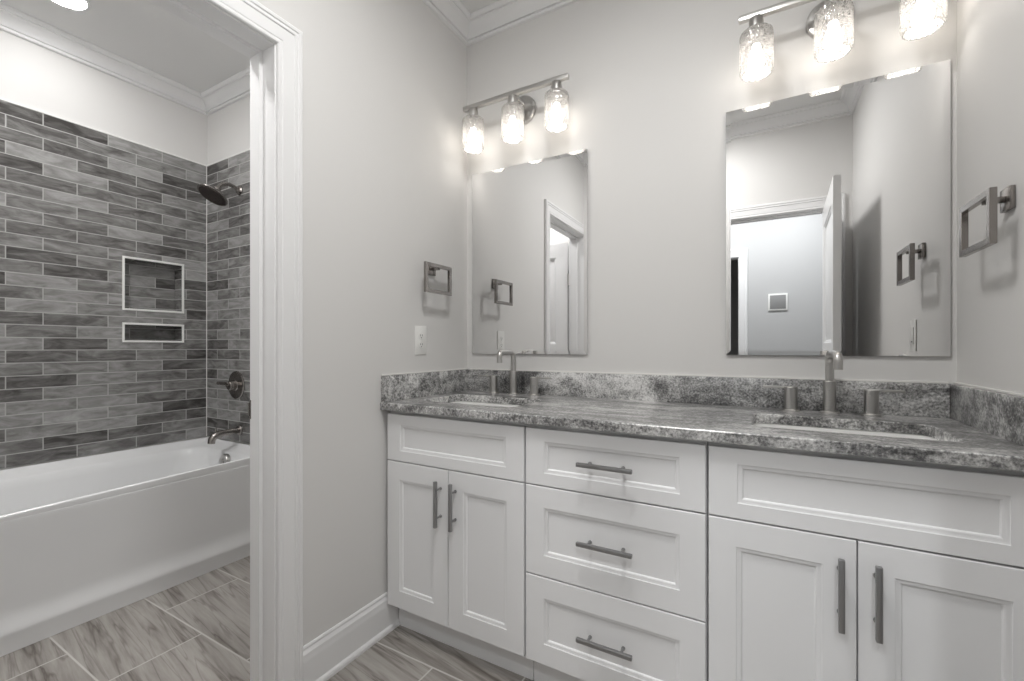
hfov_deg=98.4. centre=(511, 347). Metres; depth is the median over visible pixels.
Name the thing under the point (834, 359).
faucet
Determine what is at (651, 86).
wall
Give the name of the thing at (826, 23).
vanity light
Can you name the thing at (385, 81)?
wall
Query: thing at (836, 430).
sink
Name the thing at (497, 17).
crown molding
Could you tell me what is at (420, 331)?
outlet
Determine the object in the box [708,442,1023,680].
base cabinet
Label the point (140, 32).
ceiling
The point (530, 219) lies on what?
mirror
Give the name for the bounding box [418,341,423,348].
receptacle
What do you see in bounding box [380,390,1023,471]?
countertop
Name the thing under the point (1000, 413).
backsplash
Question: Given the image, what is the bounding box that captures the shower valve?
[216,371,244,398]
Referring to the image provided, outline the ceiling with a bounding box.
[0,0,498,92]
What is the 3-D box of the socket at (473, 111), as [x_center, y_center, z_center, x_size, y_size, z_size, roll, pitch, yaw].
[-0.185,-1.106,2.103,0.046,0.056,0.046,0,0,30]
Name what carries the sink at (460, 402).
in the countertop
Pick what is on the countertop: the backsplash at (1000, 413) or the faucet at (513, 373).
the faucet at (513, 373)
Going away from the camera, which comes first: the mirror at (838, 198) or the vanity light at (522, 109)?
the mirror at (838, 198)
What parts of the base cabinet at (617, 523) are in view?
handle, handle, handle, drawer, drawer, drawer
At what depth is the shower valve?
2.71 m
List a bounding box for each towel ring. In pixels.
[424,261,451,295]
[959,185,1015,257]
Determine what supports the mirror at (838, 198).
attached to the wall at (651, 86)
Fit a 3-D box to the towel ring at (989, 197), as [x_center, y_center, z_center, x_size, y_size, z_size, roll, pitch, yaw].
[1.173,-0.310,1.083,0.062,0.143,0.180,0,0,30]
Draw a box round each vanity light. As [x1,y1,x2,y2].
[462,73,568,153]
[739,0,947,81]
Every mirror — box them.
[472,149,587,354]
[726,59,950,355]
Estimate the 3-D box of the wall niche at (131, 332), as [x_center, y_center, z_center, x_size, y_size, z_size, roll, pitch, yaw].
[-2.195,-0.086,2.688,0.095,0.114,0.312,0,0,30]
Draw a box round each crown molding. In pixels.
[0,2,249,115]
[422,0,578,45]
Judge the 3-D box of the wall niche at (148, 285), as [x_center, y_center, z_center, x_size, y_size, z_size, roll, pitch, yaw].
[-2.195,-0.369,2.688,0.095,0.312,0.312,0,0,30]
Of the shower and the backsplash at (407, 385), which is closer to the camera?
the backsplash at (407, 385)
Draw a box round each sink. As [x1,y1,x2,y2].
[450,401,520,406]
[753,423,936,439]
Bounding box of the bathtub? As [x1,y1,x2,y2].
[0,437,249,656]
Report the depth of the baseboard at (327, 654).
1.59 m
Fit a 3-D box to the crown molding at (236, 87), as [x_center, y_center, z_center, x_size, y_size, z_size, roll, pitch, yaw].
[-1.637,-1.580,1.820,1.759,0.094,1.551,0,0,30]
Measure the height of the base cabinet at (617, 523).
0.886 m
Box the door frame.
[147,0,302,680]
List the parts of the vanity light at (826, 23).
bulb, lamp shade, bulb, mounting plate, bulb, bulb, lamp shade, bulb, lamp shade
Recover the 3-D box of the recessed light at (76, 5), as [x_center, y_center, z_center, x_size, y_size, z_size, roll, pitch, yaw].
[-2.075,-1.624,2.047,0.182,0.006,0.182,0,0,30]
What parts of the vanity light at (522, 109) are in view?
lamp shade, bulb, lamp shade, bulb, arm, mounting plate, lamp shade, bulb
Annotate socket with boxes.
[468,107,477,122]
[508,94,517,110]
[551,80,561,96]
[749,14,763,37]
[825,0,841,13]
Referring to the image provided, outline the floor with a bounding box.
[0,556,533,680]
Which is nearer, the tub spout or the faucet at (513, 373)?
the faucet at (513, 373)
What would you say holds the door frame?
in the wall at (385, 81)
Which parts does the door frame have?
strike plate, casing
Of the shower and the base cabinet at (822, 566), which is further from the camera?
the shower
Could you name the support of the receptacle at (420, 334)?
attached to the outlet at (420, 331)
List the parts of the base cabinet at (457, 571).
door, handle, handle, door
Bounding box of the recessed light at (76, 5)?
[50,0,90,11]
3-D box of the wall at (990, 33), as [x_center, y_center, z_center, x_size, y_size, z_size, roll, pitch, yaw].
[0.935,-0.247,0.479,0.120,2.760,1.936,0,0,30]
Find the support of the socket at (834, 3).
attached to the vanity light at (826, 23)
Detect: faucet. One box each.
[479,349,550,395]
[763,350,905,416]
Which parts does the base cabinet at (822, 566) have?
door, handle, handle, door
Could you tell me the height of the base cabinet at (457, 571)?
0.886 m
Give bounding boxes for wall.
[0,30,206,469]
[206,95,249,444]
[257,0,466,645]
[467,0,956,383]
[957,0,1023,393]
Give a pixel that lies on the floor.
(198, 628)
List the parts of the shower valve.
lever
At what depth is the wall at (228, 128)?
2.79 m
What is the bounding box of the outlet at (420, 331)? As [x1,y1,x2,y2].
[415,326,426,354]
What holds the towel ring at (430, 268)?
attached to the wall at (385, 81)
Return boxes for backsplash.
[381,368,468,401]
[468,368,949,417]
[950,382,1023,445]
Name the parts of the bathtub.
overflow plate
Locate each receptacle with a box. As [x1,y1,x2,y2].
[418,332,423,339]
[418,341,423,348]
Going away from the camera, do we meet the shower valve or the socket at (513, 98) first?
the socket at (513, 98)
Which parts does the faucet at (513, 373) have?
handle, spout, handle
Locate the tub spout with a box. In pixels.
[207,425,242,443]
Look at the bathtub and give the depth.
2.02 m
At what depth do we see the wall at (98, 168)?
2.41 m
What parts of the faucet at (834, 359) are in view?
lever, handle, spout, handle, lever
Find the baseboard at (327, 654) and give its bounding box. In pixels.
[303,591,399,680]
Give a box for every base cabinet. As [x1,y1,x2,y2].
[388,411,533,679]
[526,424,707,680]
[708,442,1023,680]
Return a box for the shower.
[197,182,242,205]
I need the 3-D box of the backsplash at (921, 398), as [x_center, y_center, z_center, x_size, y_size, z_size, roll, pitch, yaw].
[0.561,0.162,1.793,1.787,0.110,0.019,0,0,30]
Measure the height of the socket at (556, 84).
0.056 m
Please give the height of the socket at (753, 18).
0.056 m
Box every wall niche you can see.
[122,256,183,313]
[122,322,183,342]

